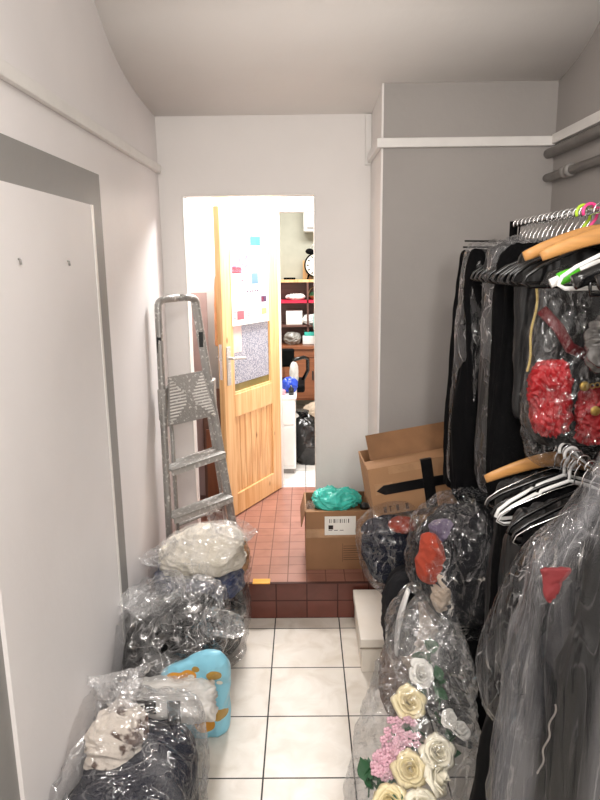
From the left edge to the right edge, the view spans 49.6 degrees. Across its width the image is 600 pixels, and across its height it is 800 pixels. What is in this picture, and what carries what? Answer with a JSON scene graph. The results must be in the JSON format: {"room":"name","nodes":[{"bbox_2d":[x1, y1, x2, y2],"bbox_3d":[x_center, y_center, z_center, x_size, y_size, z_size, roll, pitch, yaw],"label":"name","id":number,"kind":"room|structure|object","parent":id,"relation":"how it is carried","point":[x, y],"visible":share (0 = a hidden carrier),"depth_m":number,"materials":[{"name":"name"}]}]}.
{"room":"storage room","nodes":[
{"label":"storage room","id":0,"kind":"room"},
{"bbox_2d":[0,0,175,623],"bbox_3d":[-0.801,-0.029,1.266,0.100,3.200,4.880,-1,12,0],"label":"wall","id":1,"kind":"structure","parent":0,"point":[63,46],"depth_m":2.69,"materials":[{"name":"white paint"}]},
{"bbox_2d":[0,180,125,799],"bbox_3d":[-0.728,0.402,2.047,0.026,2.030,0.940,-1,12,0],"label":"door","id":2,"kind":"structure","parent":1,"relation":"in","point":[62,626],"depth_m":1.92,"materials":[{"name":"white paint"}]},
{"bbox_2d":[0,133,130,799],"bbox_3d":[-0.739,0.344,2.033,0.004,2.150,1.225,-1,12,0],"label":"trim","id":3,"kind":"structure","parent":1,"relation":"attached to","point":[21,164],"depth_m":2.01,"materials":[{"name":"grey paint"}]},
{"bbox_2d":[0,58,160,172],"bbox_3d":[-0.748,-0.707,1.060,0.022,0.040,4.760,-1,12,0],"label":"trim","id":4,"kind":"structure","parent":1,"relation":"attached to","point":[10,74],"depth_m":2.04,"materials":[{"name":"white paint"}]},
{"bbox_2d":[186,197,312,387],"bbox_3d":[0.129,-0.641,4.576,3.400,2.600,0.100,-1,12,0],"label":"door frame","id":5,"kind":"structure","parent":0,"point":[199,210],"depth_m":4.43,"materials":[{"name":"white paint"}]},
{"bbox_2d":[213,206,281,518],"bbox_3d":[-0.343,-0.246,4.286,0.165,1.942,0.701,4,13,22],"label":"door","id":6,"kind":"structure","parent":5,"relation":"in","point":[248,354],"depth_m":4.28,"materials":[{"name":"brown wood"}]},
{"bbox_2d":[229,223,268,326],"bbox_3d":[-0.316,-0.798,4.139,0.003,0.620,0.445,6,14,27],"label":"poster","id":7,"kind":"object","parent":6,"relation":"attached to","point":[248,242],"visible":1,"depth_m":4.12,"materials":[{"name":"white paper"}]},
{"bbox_2d":[271,205,312,487],"bbox_3d":[0.217,-0.348,4.638,0.800,2.000,0.130,-1,12,0],"label":"trim","id":8,"kind":"structure","parent":5,"relation":"attached to","point":[282,208],"depth_m":4.49,"materials":[{"name":"white paint"}]},
{"bbox_2d":[155,114,370,532],"bbox_3d":[-0.226,-0.409,3.626,1.220,2.550,0.100,-1,12,0],"label":"wall","id":9,"kind":"structure","parent":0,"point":[323,155],"depth_m":3.46,"materials":[{"name":"white paint"}]},
{"bbox_2d":[181,193,316,523],"bbox_3d":[-0.262,-0.130,3.685,0.708,1.979,0.104,-1,12,0],"label":"door frame","id":10,"kind":"structure","parent":9,"relation":"in","point":[184,203],"depth_m":3.56,"materials":[{"name":"white paint"}]},
{"bbox_2d":[200,404,384,617],"bbox_3d":[0.149,0.635,5.546,3.400,0.301,4.412,-1,12,0],"label":"floor","id":11,"kind":"structure","parent":0,"point":[277,548],"depth_m":3.50,"materials":[{"name":"tile"}]},
{"bbox_2d":[154,294,236,539],"bbox_3d":[-0.545,0.184,3.435,0.517,1.474,0.220,-11,16,-40],"label":"stepladder","id":12,"kind":"object","parent":11,"relation":"on","point":[187,397],"visible":0.8,"depth_m":3.36,"materials":[{"name":"metal"}]},
{"bbox_2d":[191,293,208,494],"bbox_3d":[-0.729,-0.022,4.529,0.206,1.430,0.067,-1,12,0],"label":"leaning board","id":13,"kind":"object","parent":11,"relation":"on","point":[202,297],"visible":0.11,"depth_m":4.47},
{"bbox_2d":[203,388,220,497],"bbox_3d":[-0.532,0.311,4.488,0.260,0.790,0.044,-1,12,0],"label":"leaning board","id":14,"kind":"object","parent":11,"relation":"on","point":[205,420],"visible":0.07,"depth_m":4.46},
{"bbox_2d":[206,429,219,497],"bbox_3d":[-0.532,0.463,4.378,0.180,0.540,0.047,-1,12,0],"label":"leaning board","id":15,"kind":"object","parent":11,"relation":"on","point":[213,489],"visible":0.21,"depth_m":4.38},
{"bbox_2d":[282,390,296,472],"bbox_3d":[-0.205,0.236,5.218,0.365,0.625,0.412,-1,12,0],"label":"pedestal","id":16,"kind":"object","parent":11,"relation":"on","point":[289,401],"visible":0.4,"depth_m":5.02,"materials":[{"name":"plastic"}]},
{"bbox_2d":[282,348,309,391],"bbox_3d":[-0.171,-0.077,6.267,0.574,0.800,0.551,-1,12,0],"label":"office chair","id":17,"kind":"object","parent":11,"relation":"on","point":[288,358],"visible":0.11,"depth_m":6.28,"materials":[{"name":"black plastic"}]},
{"bbox_2d":[282,342,314,399],"bbox_3d":[0.153,-0.264,7.289,2.100,0.735,0.410,-1,12,0],"label":"sideboard","id":18,"kind":"object","parent":11,"relation":"on","point":[300,349],"visible":0.07,"depth_m":7.09,"materials":[{"name":"brown wood"}]},
{"bbox_2d":[280,279,313,341],"bbox_3d":[0.146,-0.984,7.212,1.800,0.701,0.260,-1,12,0],"label":"shelf unit","id":19,"kind":"object","parent":18,"relation":"on","point":[296,286],"visible":0.22,"depth_m":7.28,"materials":[{"name":"brown wood"}]},
{"bbox_2d":[286,310,301,324],"bbox_3d":[-0.063,-0.921,7.227,0.180,0.151,0.160,-1,12,0],"label":"carton","id":20,"kind":"object","parent":19,"relation":"on","point":[293,317],"visible":1,"depth_m":7.15,"materials":[{"name":"cardboard"}]},
{"bbox_2d":[304,244,313,278],"bbox_3d":[0.179,-1.502,7.041,0.270,0.384,0.090,-1,12,0],"label":"alarm clock","id":21,"kind":"object","parent":19,"relation":"on","point":[309,261],"visible":0.5,"depth_m":7.02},
{"bbox_2d":[296,409,314,464],"bbox_3d":[0.066,0.296,5.376,0.334,0.435,0.316,-1,12,0],"label":"bag","id":22,"kind":"object","parent":11,"relation":"on","point":[305,423],"visible":0.65,"depth_m":5.26,"materials":[{"name":"black plastic"}]},
{"bbox_2d":[300,491,373,569],"bbox_3d":[0.197,0.719,3.618,0.392,0.333,0.315,-1,12,0],"label":"cardboard box","id":23,"kind":"object","parent":11,"relation":"on","point":[332,538],"visible":0.82,"depth_m":3.47,"materials":[{"name":"cardboard"}]},
{"bbox_2d":[311,485,361,510],"bbox_3d":[0.204,0.540,3.545,0.275,0.146,0.209,-3,12,-10],"label":"bag","id":24,"kind":"object","parent":23,"relation":"on","point":[328,498],"visible":0.98,"depth_m":3.49,"materials":[{"name":"plastic"}]},
{"bbox_2d":[279,212,314,403],"bbox_3d":[0.137,-0.936,5.965,3.600,2.600,2.940,-1,12,0],"label":"wall","id":25,"kind":"structure","parent":0,"point":[294,241],"depth_m":7.20,"materials":[{"name":"beige paint"}]},
{"bbox_2d":[195,618,477,799],"bbox_3d":[0.216,1.635,1.320,2.100,0.100,4.305,-1,12,0],"label":"floor","id":26,"kind":"structure","parent":0,"point":[305,712],"depth_m":2.63,"materials":[{"name":"tile"}]},
{"bbox_2d":[52,667,208,793],"bbox_3d":[-0.508,1.195,1.933,0.440,0.517,0.901,-1,12,0],"label":"clear bag","id":27,"kind":"object","parent":26,"relation":"on","point":[150,688],"visible":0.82,"depth_m":2.27,"materials":[{"name":"plastic"}]},
{"bbox_2d":[83,698,148,770],"bbox_3d":[-0.605,1.115,2.142,0.205,0.189,0.272,-1,12,0],"label":"patterned cloth","id":28,"kind":"object","parent":27,"relation":"in","point":[118,732],"visible":0.87,"depth_m":2.08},
{"bbox_2d":[67,717,198,799],"bbox_3d":[-0.519,1.294,1.956,0.390,0.307,0.818,-1,12,0],"label":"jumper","id":29,"kind":"object","parent":27,"relation":"in","point":[165,767],"visible":0.7,"depth_m":2.00,"materials":[{"name":"fabric"}]},
{"bbox_2d":[121,675,218,724],"bbox_3d":[-0.478,1.095,2.353,0.361,0.137,0.180,-1,12,0],"label":"packet","id":30,"kind":"object","parent":27,"relation":"on","point":[176,708],"visible":0.73,"depth_m":2.32,"materials":[{"name":"white plastic"}]},
{"bbox_2d":[122,571,237,643],"bbox_3d":[-0.468,0.975,2.627,0.512,0.658,0.636,-1,12,0],"label":"clear bag","id":31,"kind":"object","parent":26,"relation":"on","point":[211,616],"visible":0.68,"depth_m":2.54,"materials":[{"name":"plastic"}]},
{"bbox_2d":[120,592,219,684],"bbox_3d":[-0.513,1.039,2.645,0.383,0.519,0.534,-1,12,0],"label":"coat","id":32,"kind":"object","parent":31,"relation":"in","point":[169,634],"visible":0.59,"depth_m":2.48,"materials":[{"name":"fabric"}]},
{"bbox_2d":[161,649,230,738],"bbox_3d":[-0.411,1.113,2.507,0.317,0.436,0.209,0,12,5],"label":"bag","id":33,"kind":"object","parent":26,"relation":"on","point":[208,664],"visible":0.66,"depth_m":2.40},
{"bbox_2d":[148,520,256,627],"bbox_3d":[-0.448,0.846,3.039,0.528,0.738,0.447,0,12,5],"label":"clear bag","id":34,"kind":"object","parent":26,"relation":"on","point":[210,520],"visible":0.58,"depth_m":2.98,"materials":[{"name":"plastic"}]},
{"bbox_2d":[153,567,244,600],"bbox_3d":[-0.469,0.824,3.034,0.420,0.152,0.378,-2,12,-7],"label":"garment","id":35,"kind":"object","parent":34,"relation":"in","point":[231,583],"visible":0.42,"depth_m":2.89,"materials":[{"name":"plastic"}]},
{"bbox_2d":[158,523,246,581],"bbox_3d":[-0.448,0.679,2.984,0.408,0.218,0.365,-1,12,-4],"label":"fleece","id":36,"kind":"object","parent":34,"relation":"in","point":[204,549],"visible":1,"depth_m":2.86,"materials":[{"name":"fabric"}]},
{"bbox_2d":[209,590,246,656],"bbox_3d":[-0.467,1.038,3.089,0.423,0.336,0.382,0,12,4],"label":"garment","id":37,"kind":"object","parent":34,"relation":"in","point":[235,608],"visible":0.24,"depth_m":2.96,"materials":[{"name":"grey fabric"}]},
{"bbox_2d":[353,589,383,671],"bbox_3d":[0.392,1.106,3.146,0.241,0.169,0.458,-1,12,0],"label":"storage box","id":38,"kind":"object","parent":26,"relation":"on","point":[367,603],"visible":0.42,"depth_m":3.03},
{"bbox_2d":[378,641,427,722],"bbox_3d":[0.432,1.120,2.637,0.221,0.348,0.263,-1,12,-2],"label":"plastic bag","id":39,"kind":"object","parent":26,"relation":"on","point":[390,665],"visible":0.27,"depth_m":2.57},
{"bbox_2d":[425,620,487,748],"bbox_3d":[0.712,1.038,2.488,0.509,0.566,0.425,-1,12,0],"label":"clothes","id":40,"kind":"object","parent":26,"relation":"on","point":[456,656],"visible":0.25,"depth_m":2.32,"materials":[{"name":"fabric"}]},
{"bbox_2d":[405,490,479,636],"bbox_3d":[0.585,0.588,2.374,0.403,0.549,0.397,0,12,3],"label":"clear bag","id":41,"kind":"object","parent":40,"relation":"on","point":[454,490],"visible":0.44,"depth_m":2.48,"materials":[{"name":"plastic"}]},
{"bbox_2d":[415,532,445,583],"bbox_3d":[0.457,0.548,2.269,0.112,0.195,0.098,-1,12,-2],"label":"cloth","id":42,"kind":"object","parent":41,"relation":"in","point":[430,558],"visible":0.96,"depth_m":2.23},
{"bbox_2d":[430,574,450,612],"bbox_3d":[0.494,0.669,2.268,0.075,0.165,0.080,-1,12,0],"label":"cloth","id":43,"kind":"object","parent":41,"relation":"in","point":[440,597],"visible":0.79,"depth_m":2.25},
{"bbox_2d":[428,518,452,541],"bbox_3d":[0.496,0.457,2.273,0.099,0.085,0.084,1,12,7],"label":"cloth","id":44,"kind":"object","parent":41,"relation":"in","point":[441,528],"visible":0.64,"depth_m":2.24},
{"bbox_2d":[412,501,493,628],"bbox_3d":[0.593,0.601,2.376,0.355,0.463,0.336,-2,12,-4],"label":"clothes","id":45,"kind":"object","parent":41,"relation":"in","point":[467,546],"visible":0.65,"depth_m":2.23,"materials":[{"name":"grey fabric"}]},
{"bbox_3d":[0.452,0.893,2.461,0.271,0.418,0.250,-1,12,0],"label":"clear bag","id":46,"kind":"object","parent":40,"relation":"on","visible":0},
{"bbox_2d":[394,588,418,656],"bbox_3d":[0.401,0.829,2.423,0.093,0.264,0.072,-1,12,0],"label":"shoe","id":47,"kind":"object","parent":46,"relation":"in","point":[406,632],"visible":0.98,"depth_m":2.40,"materials":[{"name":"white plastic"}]},
{"bbox_2d":[400,601,442,670],"bbox_3d":[0.466,0.901,2.483,0.168,0.284,0.159,-1,12,-2],"label":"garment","id":48,"kind":"object","parent":46,"relation":"in","point":[428,626],"visible":0.31,"depth_m":2.42,"materials":[{"name":"fabric"}]},
{"bbox_2d":[469,532,599,799],"bbox_3d":[0.724,0.903,1.680,0.635,1.185,0.204,-1,12,0],"label":"bag","id":49,"kind":"object","parent":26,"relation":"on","point":[506,763],"visible":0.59,"depth_m":1.61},
{"bbox_2d":[517,580,581,740],"bbox_3d":[0.721,0.608,1.505,0.418,0.401,0.067,0,12,1],"label":"dress","id":50,"kind":"object","parent":49,"relation":"attached to","point":[531,708],"visible":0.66,"depth_m":1.50,"materials":[{"name":"grey fabric"}]},
{"bbox_2d":[476,503,599,739],"bbox_3d":[0.736,0.536,1.580,0.594,0.576,0.243,-1,12,0],"label":"plastic cover","id":51,"kind":"object","parent":50,"relation":"on","point":[504,628],"visible":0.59,"depth_m":1.66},
{"bbox_2d":[509,205,599,477],"bbox_3d":[0.818,0.497,1.665,0.400,1.966,2.094,-1,12,0],"label":"rack","id":52,"kind":"object","parent":26,"relation":"on","point":[591,466],"visible":0.13,"depth_m":1.95,"materials":[{"name":"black metal"}]},
{"bbox_2d":[463,219,540,247],"bbox_3d":[0.785,-0.614,2.405,0.378,0.106,0.055,-1,12,-3],"label":"hanger","id":53,"kind":"object","parent":52,"relation":"hanging from","point":[517,240],"visible":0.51,"depth_m":2.42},
{"bbox_2d":[443,249,485,488],"bbox_3d":[0.791,-0.103,2.489,0.467,0.934,0.127,-1,12,0],"label":"trousers","id":54,"kind":"object","parent":53,"relation":"hanging from","point":[459,326],"visible":0.16,"depth_m":2.46,"materials":[{"name":"fabric"}]},
{"bbox_2d":[474,214,548,282],"bbox_3d":[0.812,-0.510,2.185,0.436,0.225,0.012,1,12,7],"label":"hanger","id":55,"kind":"object","parent":52,"relation":"hanging from","point":[541,214],"visible":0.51,"depth_m":2.17,"materials":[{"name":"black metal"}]},
{"bbox_2d":[474,242,516,484],"bbox_3d":[0.824,-0.112,2.244,0.426,0.848,0.140,-1,12,0],"label":"coat","id":56,"kind":"object","parent":55,"relation":"hanging from","point":[493,253],"visible":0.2,"depth_m":2.23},
{"bbox_2d":[525,216,535,242],"bbox_3d":[0.813,-0.536,2.309,0.436,0.225,0.012,-2,12,-5],"label":"hanger","id":57,"kind":"object","parent":52,"relation":"hanging from","point":[530,216],"visible":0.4,"depth_m":2.29,"materials":[{"name":"silver metal"}]},
{"bbox_2d":[449,248,494,505],"bbox_3d":[0.793,-0.069,2.382,0.466,0.956,0.136,-1,12,-1],"label":"garment","id":58,"kind":"object","parent":57,"relation":"hanging from","point":[462,475],"visible":0.27,"depth_m":2.36,"materials":[{"name":"fabric"}]},
{"bbox_2d":[492,210,568,284],"bbox_3d":[0.811,-0.475,2.021,0.436,0.225,0.012,-2,12,-5],"label":"hanger","id":59,"kind":"object","parent":52,"relation":"hanging from","point":[561,210],"visible":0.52,"depth_m":2.01,"materials":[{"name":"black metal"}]},
{"bbox_2d":[486,242,599,496],"bbox_3d":[0.825,-0.079,2.110,0.420,0.848,0.150,-1,12,0],"label":"jacket","id":60,"kind":"object","parent":59,"relation":"hanging from","point":[505,444],"visible":0.17,"depth_m":2.09,"materials":[{"name":"black fabric"}]},
{"bbox_2d":[484,449,599,482],"bbox_3d":[0.777,0.177,2.006,0.420,0.153,0.028,-2,12,-5],"label":"wooden hanger","id":61,"kind":"object","parent":52,"relation":"hanging from","point":[546,459],"visible":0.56,"depth_m":2.00,"materials":[{"name":"orange wood"}]},
{"bbox_2d":[482,468,599,705],"bbox_3d":[0.819,0.634,2.104,0.440,0.852,0.133,-1,12,0],"label":"jacket","id":62,"kind":"object","parent":61,"relation":"hanging from","point":[506,482],"visible":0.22,"depth_m":2.04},
{"bbox_2d":[485,444,599,510],"bbox_3d":[0.777,0.228,1.941,0.436,0.225,0.011,0,12,3],"label":"hanger","id":63,"kind":"object","parent":52,"relation":"hanging from","point":[491,499],"visible":0.41,"depth_m":1.95,"materials":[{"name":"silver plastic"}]},
{"bbox_2d":[490,445,599,517],"bbox_3d":[0.777,0.238,1.892,0.436,0.225,0.012,-1,12,0],"label":"hanger","id":64,"kind":"object","parent":52,"relation":"hanging from","point":[564,478],"visible":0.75,"depth_m":1.89,"materials":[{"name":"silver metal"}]},
{"bbox_2d":[494,443,599,519],"bbox_3d":[0.777,0.230,1.915,0.436,0.227,0.011,-3,12,-12],"label":"hanger","id":65,"kind":"object","parent":52,"relation":"hanging from","point":[563,474],"visible":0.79,"depth_m":1.90,"materials":[{"name":"plastic"}]},
{"bbox_2d":[487,483,599,707],"bbox_3d":[0.809,0.685,2.012,0.454,0.894,0.124,-1,12,0],"label":"jacket","id":66,"kind":"object","parent":65,"relation":"hanging from","point":[501,530],"visible":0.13,"depth_m":1.97,"materials":[{"name":"fabric"}]},
{"bbox_2d":[496,446,598,525],"bbox_3d":[0.777,0.242,1.877,0.436,0.227,0.012,-2,12,-9],"label":"hanger","id":67,"kind":"object","parent":52,"relation":"hanging from","point":[569,480],"visible":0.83,"depth_m":1.86,"materials":[{"name":"plastic"}]},
{"bbox_2d":[506,455,599,537],"bbox_3d":[0.776,0.259,1.794,0.436,0.225,0.012,-3,12,-10],"label":"hanger","id":68,"kind":"object","parent":52,"relation":"hanging from","point":[581,489],"visible":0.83,"depth_m":1.78,"materials":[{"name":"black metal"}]},
{"bbox_2d":[493,495,599,684],"bbox_3d":[0.804,0.735,1.911,0.464,0.946,0.124,-1,12,0],"label":"jacket","id":69,"kind":"object","parent":68,"relation":"hanging from","point":[509,551],"visible":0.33,"depth_m":1.83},
{"bbox_2d":[510,460,599,543],"bbox_3d":[0.776,0.269,1.745,0.436,0.225,0.012,-2,12,-8],"label":"hanger","id":70,"kind":"object","parent":52,"relation":"hanging from","point":[589,496],"visible":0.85,"depth_m":1.73,"materials":[{"name":"black plastic"}]},
{"bbox_2d":[511,202,599,285],"bbox_3d":[0.810,-0.439,1.829,0.436,0.227,0.011,-2,12,-5],"label":"hanger","id":71,"kind":"object","parent":52,"relation":"hanging from","point":[531,263],"visible":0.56,"depth_m":1.82,"materials":[{"name":"plastic"}]},
{"bbox_2d":[524,267,599,446],"bbox_3d":[0.840,-0.116,1.847,0.415,0.518,0.190,-1,12,0],"label":"costume","id":72,"kind":"object","parent":71,"relation":"hanging from","point":[562,403],"visible":0.98,"depth_m":1.81,"materials":[{"name":"red fabric"}]},
{"bbox_2d":[512,247,599,423],"bbox_3d":[0.840,-0.191,1.985,0.389,0.551,0.127,-1,12,0],"label":"dress","id":73,"kind":"object","parent":52,"relation":"on","point":[524,297],"visible":0.2,"depth_m":1.95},
{"bbox_2d":[521,244,598,288],"bbox_3d":[0.809,-0.412,1.728,0.436,0.225,0.012,-1,12,-2],"label":"hanger","id":74,"kind":"object","parent":52,"relation":"hanging from","point":[540,286],"visible":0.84,"depth_m":1.73,"materials":[{"name":"black plastic"}]},
{"bbox_2d":[522,511,599,561],"bbox_3d":[0.775,0.290,1.647,0.436,0.225,0.012,-2,12,-8],"label":"hanger","id":75,"kind":"object","parent":52,"relation":"hanging from","point":[537,542],"visible":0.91,"depth_m":1.64,"materials":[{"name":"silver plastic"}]},
{"bbox_2d":[508,512,599,643],"bbox_3d":[0.803,0.785,1.799,0.472,0.998,0.131,-1,12,0],"label":"jacket","id":76,"kind":"object","parent":75,"relation":"hanging from","point":[523,584],"visible":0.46,"depth_m":1.70,"materials":[{"name":"fabric"}]},
{"bbox_2d":[522,202,599,260],"bbox_3d":[0.809,-0.456,1.759,0.420,0.153,0.028,-2,12,-6],"label":"wooden hanger","id":77,"kind":"object","parent":52,"relation":"hanging from","point":[533,252],"visible":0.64,"depth_m":1.75,"materials":[{"name":"orange wood"}]},
{"bbox_2d":[532,538,599,799],"bbox_3d":[0.770,0.605,1.250,0.684,1.770,0.261,-1,12,0],"label":"bag","id":78,"kind":"object","parent":52,"relation":"hanging from","point":[570,770],"visible":0.99,"depth_m":1.19,"materials":[{"name":"plastic"}]},
{"bbox_2d":[539,227,599,260],"bbox_3d":[0.829,-0.440,1.681,0.420,0.153,0.028,-2,12,-5],"label":"wooden hanger","id":79,"kind":"object","parent":52,"relation":"hanging from","point":[591,237],"visible":1,"depth_m":1.67,"materials":[{"name":"orange wood"}]},
{"bbox_2d":[549,259,599,287],"bbox_3d":[0.839,-0.380,1.644,0.419,0.185,0.036,-2,12,-5],"label":"hanger","id":80,"kind":"object","parent":52,"relation":"hanging from","point":[552,281],"visible":0.46,"depth_m":1.64,"materials":[{"name":"white plastic"}]},
{"bbox_2d":[556,253,599,290],"bbox_3d":[0.849,-0.388,1.605,0.436,0.227,0.011,-2,12,-5],"label":"hanger","id":81,"kind":"object","parent":52,"relation":"hanging from","point":[565,288],"visible":1,"depth_m":1.60,"materials":[{"name":"plastic"}]},
{"bbox_2d":[583,315,599,372],"bbox_3d":[0.812,-0.144,1.661,0.167,0.167,0.107,0,12,3],"label":"bodice","id":82,"kind":"object","parent":81,"relation":"hanging from","point":[591,336],"visible":1,"depth_m":1.65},
{"bbox_2d":[570,263,599,296],"bbox_3d":[0.859,-0.354,1.556,0.425,0.208,0.043,-2,12,-6],"label":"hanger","id":83,"kind":"object","parent":52,"relation":"hanging from","point":[585,277],"visible":0.93,"depth_m":1.54,"materials":[{"name":"black plastic"}]},
{"bbox_3d":[0.744,0.544,1.265,0.744,1.814,0.343,-1,12,0],"label":"plastic cover","id":84,"kind":"object","parent":52,"relation":"hanging from","visible":0},
{"bbox_2d":[540,567,570,602],"bbox_3d":[0.451,0.328,1.151,0.055,0.067,0.012,-1,12,0],"label":"cloth","id":85,"kind":"object","parent":84,"relation":"in","point":[553,577],"visible":1,"depth_m":1.15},
{"bbox_3d":[0.364,1.067,2.119,0.460,0.672,0.600,-1,12,0],"label":"bag","id":86,"kind":"object","parent":26,"relation":"on","visible":0},
{"bbox_2d":[357,757,376,797],"bbox_3d":[0.215,1.195,2.037,0.073,0.143,0.068,-1,12,0],"label":"leaf sprig","id":87,"kind":"object","parent":86,"relation":"in","point":[363,769],"visible":0.91,"depth_m":2.02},
{"bbox_2d":[372,777,406,799],"bbox_3d":[0.273,1.204,1.977,0.118,0.114,0.157,-1,12,0],"label":"rose","id":88,"kind":"object","parent":86,"relation":"in","point":[385,791],"visible":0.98,"depth_m":1.94,"materials":[{"name":"beige fabric"}]},
{"bbox_2d":[370,716,421,781],"bbox_3d":[0.303,1.117,2.038,0.106,0.216,0.183,10,16,42],"label":"blossom","id":89,"kind":"object","parent":86,"relation":"in","point":[389,751],"visible":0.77,"depth_m":2.03,"materials":[{"name":"pink fabric"}]},
{"bbox_2d":[389,743,426,789],"bbox_3d":[0.329,1.139,2.021,0.118,0.130,0.148,-3,12,-12],"label":"rose","id":90,"kind":"object","parent":86,"relation":"in","point":[407,777],"visible":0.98,"depth_m":1.98,"materials":[{"name":"beige fabric"}]},
{"bbox_2d":[390,681,426,720],"bbox_3d":[0.366,0.988,2.123,0.108,0.125,0.149,7,14,31],"label":"rose","id":91,"kind":"object","parent":86,"relation":"in","point":[407,693],"visible":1,"depth_m":2.09,"materials":[{"name":"beige fabric"}]},
{"bbox_2d":[391,786,436,799],"bbox_3d":[0.331,1.199,1.937,0.118,0.106,0.155,-11,16,-41],"label":"rose","id":92,"kind":"object","parent":86,"relation":"in","point":[420,793],"visible":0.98,"depth_m":1.91,"materials":[{"name":"fabric"}]},
{"bbox_2d":[409,658,434,695],"bbox_3d":[0.413,0.929,2.186,0.085,0.129,0.139,4,13,22],"label":"rose","id":93,"kind":"object","parent":86,"relation":"in","point":[421,667],"visible":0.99,"depth_m":2.15,"materials":[{"name":"white fabric"}]},
{"bbox_2d":[411,638,438,660],"bbox_3d":[0.431,0.879,2.245,0.061,0.131,0.091,-8,14,-31],"label":"leaf sprig","id":94,"kind":"object","parent":86,"relation":"in","point":[431,645],"visible":0.94,"depth_m":2.23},
{"bbox_2d":[423,759,450,798],"bbox_3d":[0.388,1.143,1.988,0.103,0.104,0.165,-10,15,-37],"label":"rose","id":95,"kind":"object","parent":86,"relation":"in","point":[437,781],"visible":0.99,"depth_m":1.94,"materials":[{"name":"white fabric"}]},
{"bbox_2d":[418,732,461,771],"bbox_3d":[0.434,1.088,2.025,0.112,0.116,0.151,7,14,32],"label":"rose","id":96,"kind":"object","parent":86,"relation":"in","point":[434,742],"visible":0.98,"depth_m":1.99,"materials":[{"name":"white fabric"}]},
{"bbox_2d":[432,665,447,710],"bbox_3d":[0.462,0.967,2.155,0.049,0.155,0.084,-4,12,-15],"label":"leaf sprig","id":97,"kind":"object","parent":86,"relation":"in","point":[438,673],"visible":0.98,"depth_m":2.14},
{"bbox_2d":[434,708,456,740],"bbox_3d":[0.473,1.036,2.117,0.055,0.117,0.140,-1,12,0],"label":"rose","id":98,"kind":"object","parent":86,"relation":"in","point":[449,719],"visible":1,"depth_m":2.06,"materials":[{"name":"fabric"}]},
{"bbox_2d":[435,720,470,741],"bbox_3d":[0.495,1.084,2.090,0.068,0.148,0.121,-6,13,-24],"label":"rose","id":99,"kind":"object","parent":86,"relation":"in","point":[461,727],"visible":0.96,"depth_m":2.05,"materials":[{"name":"fabric"}]},
{"bbox_3d":[0.778,1.010,3.022,0.510,0.398,0.600,-1,12,0],"label":"cardboard box","id":100,"kind":"object","parent":26,"relation":"on","visible":0},
{"bbox_2d":[381,565,427,644],"bbox_3d":[0.429,0.872,2.655,0.199,0.415,0.238,2,12,10],"label":"garment","id":101,"kind":"object","parent":100,"relation":"on","point":[397,582],"visible":0.45,"depth_m":2.57,"materials":[{"name":"grey fabric"}]},
{"bbox_2d":[394,502,492,530],"bbox_3d":[0.730,0.631,3.126,0.600,0.298,0.300,-1,12,0],"label":"cardboard box","id":102,"kind":"object","parent":100,"relation":"on","point":[418,515],"visible":0.07,"depth_m":2.96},
{"bbox_2d":[358,422,456,516],"bbox_3d":[0.532,0.290,3.005,0.492,0.405,0.312,-1,12,-2],"label":"box","id":103,"kind":"object","parent":102,"relation":"on","point":[402,469],"visible":0.79,"depth_m":2.88,"materials":[{"name":"cardboard"}]},
{"bbox_3d":[0.396,0.637,2.852,0.305,0.378,0.316,-1,12,0],"label":"clear bag","id":104,"kind":"object","parent":100,"relation":"on","visible":0},
{"bbox_2d":[361,514,415,583],"bbox_3d":[0.391,0.661,2.850,0.248,0.294,0.276,0,12,5],"label":"clothes","id":105,"kind":"object","parent":104,"relation":"in","point":[383,549],"visible":0.62,"depth_m":2.74,"materials":[{"name":"fabric"}]},
{"bbox_2d":[388,516,416,533],"bbox_3d":[0.437,0.532,2.769,0.126,0.054,0.132,-1,12,0],"label":"cloth","id":106,"kind":"object","parent":104,"relation":"in","point":[398,524],"visible":0.98,"depth_m":2.73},
{"bbox_2d":[94,0,599,115],"bbox_3d":[0.185,-1.286,1.004,2.100,0.616,4.900,-1,12,0],"label":"ceiling","id":107,"kind":"structure","parent":0,"point":[180,57],"depth_m":2.60,"materials":[{"name":"paint"}]},
{"bbox_2d":[368,81,558,517],"bbox_3d":[0.822,-0.276,3.423,0.883,2.750,0.580,-1,12,0],"label":"wall","id":108,"kind":"structure","parent":0,"point":[426,203],"depth_m":3.00,"materials":[{"name":"white paint"}]},
{"bbox_2d":[365,113,380,164],"bbox_3d":[0.353,-1.301,3.146,0.032,0.250,0.460,-1,12,0],"label":"trim","id":109,"kind":"structure","parent":108,"relation":"attached to","point":[371,152],"depth_m":3.34,"materials":[{"name":"white paint"}]},
{"bbox_2d":[377,136,554,147],"bbox_3d":[0.747,-1.162,2.927,0.801,0.041,0.022,-1,12,0],"label":"trim","id":110,"kind":"structure","parent":108,"relation":"attached to","point":[495,141],"depth_m":2.92,"materials":[{"name":"white paint"}]},
{"bbox_2d":[549,22,599,238],"bbox_3d":[1.198,0.010,0.977,0.100,3.200,4.320,-1,12,0],"label":"wall","id":111,"kind":"structure","parent":0,"point":[579,87],"depth_m":2.68,"materials":[{"name":"grey paint"}]},
{"bbox_2d":[543,155,599,181],"bbox_3d":[1.113,-0.565,0.860,0.054,0.053,4.309,-1,12,0],"label":"pipe","id":112,"kind":"object","parent":111,"relation":"attached to","point":[571,169],"visible":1,"depth_m":2.67,"materials":[{"name":"metal"}]},
{"bbox_2d":[543,125,599,158],"bbox_3d":[1.112,-0.667,0.838,0.042,0.042,4.309,-1,12,0],"label":"pipe","id":113,"kind":"object","parent":111,"relation":"attached to","point":[589,135],"visible":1,"depth_m":2.63,"materials":[{"name":"metal"}]},
{"bbox_2d":[552,110,599,143],"bbox_3d":[1.128,-0.722,0.810,0.022,0.042,4.298,-1,12,0],"label":"trim","id":114,"kind":"structure","parent":111,"relation":"attached to","point":[592,120],"depth_m":2.65,"materials":[{"name":"white paint"}]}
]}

